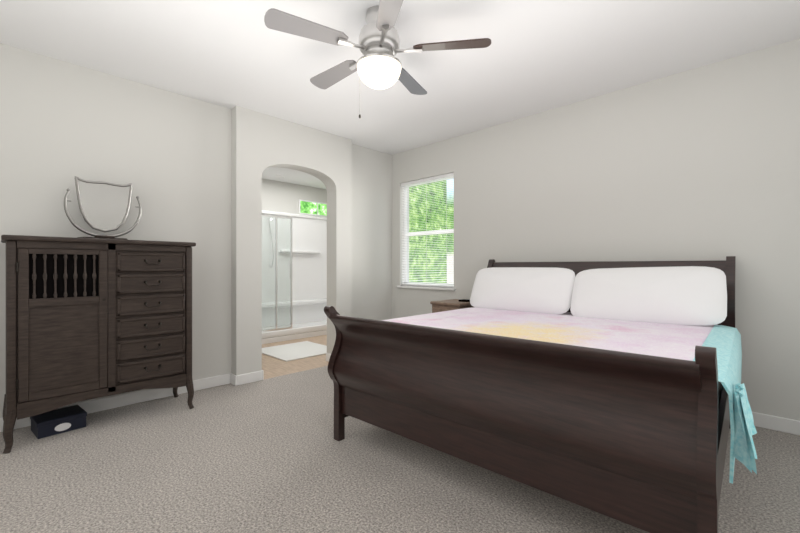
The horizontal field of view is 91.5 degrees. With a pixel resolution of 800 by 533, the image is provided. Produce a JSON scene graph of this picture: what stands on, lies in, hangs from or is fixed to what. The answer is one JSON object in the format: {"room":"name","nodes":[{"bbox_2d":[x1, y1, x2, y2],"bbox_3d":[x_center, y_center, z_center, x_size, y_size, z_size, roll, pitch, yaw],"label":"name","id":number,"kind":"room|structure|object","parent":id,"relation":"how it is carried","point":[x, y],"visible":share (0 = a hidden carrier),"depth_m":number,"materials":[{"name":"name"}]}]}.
{"room":"bedroom","nodes":[
{"label":"bedroom","id":0,"kind":"room"},
{"bbox_2d":[0,43,230,417],"bbox_3d":[-2.629,-0.205,3.025,0.120,2.740,2.570,0,0,44],"label":"wall","id":1,"kind":"structure","parent":0,"point":[165,153],"depth_m":3.27,"materials":[{"name":"white paint"}]},
{"bbox_2d":[0,373,231,431],"bbox_3d":[-2.539,1.115,3.021,0.015,0.100,2.450,0,0,44],"label":"baseboard","id":2,"kind":"structure","parent":1,"relation":"attached to","point":[106,403],"depth_m":3.31,"materials":[{"name":"white paint"}]},
{"bbox_2d":[231,106,351,375],"bbox_3d":[-1.173,-0.205,4.398,0.200,2.740,1.430,0,0,44],"label":"wall","id":3,"kind":"structure","parent":0,"point":[261,143],"depth_m":4.00,"materials":[{"name":"white paint"}]},
{"bbox_2d":[232,370,263,385],"bbox_3d":[-1.515,1.115,3.915,0.045,0.100,0.290,0,0,44],"label":"baseboard","id":4,"kind":"structure","parent":3,"relation":"attached to","point":[251,377],"depth_m":3.88,"materials":[{"name":"white paint"}]},
{"bbox_2d":[262,178,326,216],"bbox_3d":[-2.540,-0.205,6.976,0.120,2.740,3.700,0,0,44],"label":"wall","id":5,"kind":"structure","parent":0,"point":[280,196],"depth_m":7.31,"materials":[{"name":"white paint"}]},
{"bbox_2d":[299,199,326,216],"bbox_3d":[-1.646,-1.150,7.787,0.019,0.280,0.840,0,0,44],"label":"window","id":6,"kind":"structure","parent":5,"relation":"in","point":[307,207],"depth_m":7.71,"materials":[{"name":"green glass"}]},
{"bbox_2d":[262,335,328,378],"bbox_3d":[-1.532,1.216,5.989,2.940,0.098,3.700,0,0,44],"label":"floor","id":7,"kind":"structure","parent":0,"point":[272,367],"depth_m":4.74,"materials":[{"name":"beige tile"}]},
{"bbox_2d":[262,341,326,361],"bbox_3d":[-1.417,1.159,5.407,0.920,0.016,0.870,0,0,44],"label":"bath mat","id":8,"kind":"object","parent":7,"relation":"on","point":[295,351],"visible":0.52,"depth_m":5.34,"materials":[{"name":"white fabric"}]},
{"bbox_2d":[262,210,326,343],"bbox_3d":[-1.820,0.085,6.838,1.060,2.160,2.610,0,0,44],"label":"shower","id":9,"kind":"object","parent":7,"relation":"on","point":[294,275],"visible":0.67,"depth_m":7.24,"materials":[{"name":"white plastic"}]},
{"bbox_2d":[352,144,391,319],"bbox_3d":[-0.023,-0.205,5.687,0.120,2.740,2.020,0,0,44],"label":"wall","id":10,"kind":"structure","parent":0,"point":[371,233],"depth_m":5.23,"materials":[{"name":"white paint"}]},
{"bbox_2d":[0,366,799,532],"bbox_3d":[-0.025,1.215,2.154,4.820,0.100,4.970,0,0,44],"label":"floor","id":11,"kind":"structure","parent":0,"point":[270,455],"depth_m":2.12,"materials":[{"name":"beige carpet"}]},
{"bbox_2d":[30,405,86,438],"bbox_3d":[-2.454,1.111,2.804,0.250,0.107,0.270,0,0,38],"label":"shoebox","id":12,"kind":"object","parent":11,"relation":"on","point":[56,421],"visible":0.98,"depth_m":2.75,"materials":[{"name":"black cardboard"}]},
{"bbox_2d":[1,235,195,452],"bbox_3d":[-2.232,0.488,2.965,0.481,1.370,1.120,0,0,44],"label":"dresser","id":13,"kind":"object","parent":11,"relation":"on","point":[89,318],"visible":1,"depth_m":2.74,"materials":[{"name":"brown wood"}]},
{"bbox_2d":[64,176,141,239],"bbox_3d":[-2.279,-0.433,3.011,0.120,0.471,0.483,0,0,44],"label":"mirror","id":14,"kind":"object","parent":13,"relation":"on","point":[104,206],"visible":1,"depth_m":3.00,"materials":[{"name":"silver metal"}]},
{"bbox_2d":[430,299,472,312],"bbox_3d":[0.639,0.767,4.376,0.410,0.795,0.486,0,0,44],"label":"nightstand","id":15,"kind":"object","parent":11,"relation":"on","point":[445,305],"visible":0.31,"depth_m":4.24,"materials":[{"name":"brown wood"}]},
{"bbox_2d":[324,256,756,532],"bbox_3d":[1.015,0.544,2.700,2.208,1.241,2.311,0,0,44],"label":"bed","id":16,"kind":"object","parent":11,"relation":"on","point":[615,390],"visible":1,"depth_m":1.88,"materials":[{"name":"brown wood"}]},
{"bbox_2d":[0,0,799,188],"bbox_3d":[-0.665,-1.625,3.516,7.640,0.100,6.020,0,0,44],"label":"ceiling","id":17,"kind":"structure","parent":0,"point":[536,56],"depth_m":2.84,"materials":[{"name":"white paint"}]},
{"bbox_2d":[264,0,490,117],"bbox_3d":[-0.170,-1.248,2.466,1.266,0.652,1.314,0,0,44],"label":"fan","id":18,"kind":"object","parent":17,"relation":"hanging from","point":[378,65],"visible":1,"depth_m":2.34,"materials":[{"name":"silver metal"}]},
{"bbox_2d":[392,39,799,420],"bbox_3d":[1.661,-0.205,3.876,4.820,2.740,0.150,0,0,44],"label":"wall","id":19,"kind":"structure","parent":0,"point":[702,163],"depth_m":3.26,"materials":[{"name":"white paint"}]},
{"bbox_2d":[397,177,455,290],"bbox_3d":[0.363,-0.431,5.113,0.975,1.448,0.170,0,0,44],"label":"window","id":20,"kind":"structure","parent":19,"relation":"in","point":[435,232],"depth_m":5.26,"materials":[{"name":"white plastic"}]},
{"bbox_2d":[401,172,453,287],"bbox_3d":[0.353,-0.446,5.102,0.899,1.413,0.058,0,0,44],"label":"window blinds","id":21,"kind":"object","parent":20,"relation":"attached to","point":[428,180],"visible":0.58,"depth_m":5.09,"materials":[{"name":"white plastic"}]},
{"bbox_2d":[752,412,799,435],"bbox_3d":[1.559,1.115,3.858,4.700,0.100,0.019,0,0,44],"label":"baseboard","id":22,"kind":"structure","parent":19,"relation":"attached to","point":[781,424],"depth_m":2.76,"materials":[{"name":"white paint"}]},
{"label":"outside","id":23,"kind":"structure","parent":0,"visible":0},
{"bbox_2d":[447,179,453,282],"bbox_3d":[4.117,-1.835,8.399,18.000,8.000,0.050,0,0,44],"label":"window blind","id":24,"kind":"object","parent":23,"point":[450,219],"depth_m":11.00,"materials":[{"name":"white plastic"}]},
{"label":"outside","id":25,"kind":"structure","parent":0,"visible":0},
{"bbox_2d":[409,180,446,283],"bbox_3d":[0.381,-0.435,5.973,0.044,3.200,1.025,0,0,44],"label":"hedge","id":26,"kind":"object","parent":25,"point":[432,227],"depth_m":6.02,"materials":[{"name":"green plant"}]}
]}

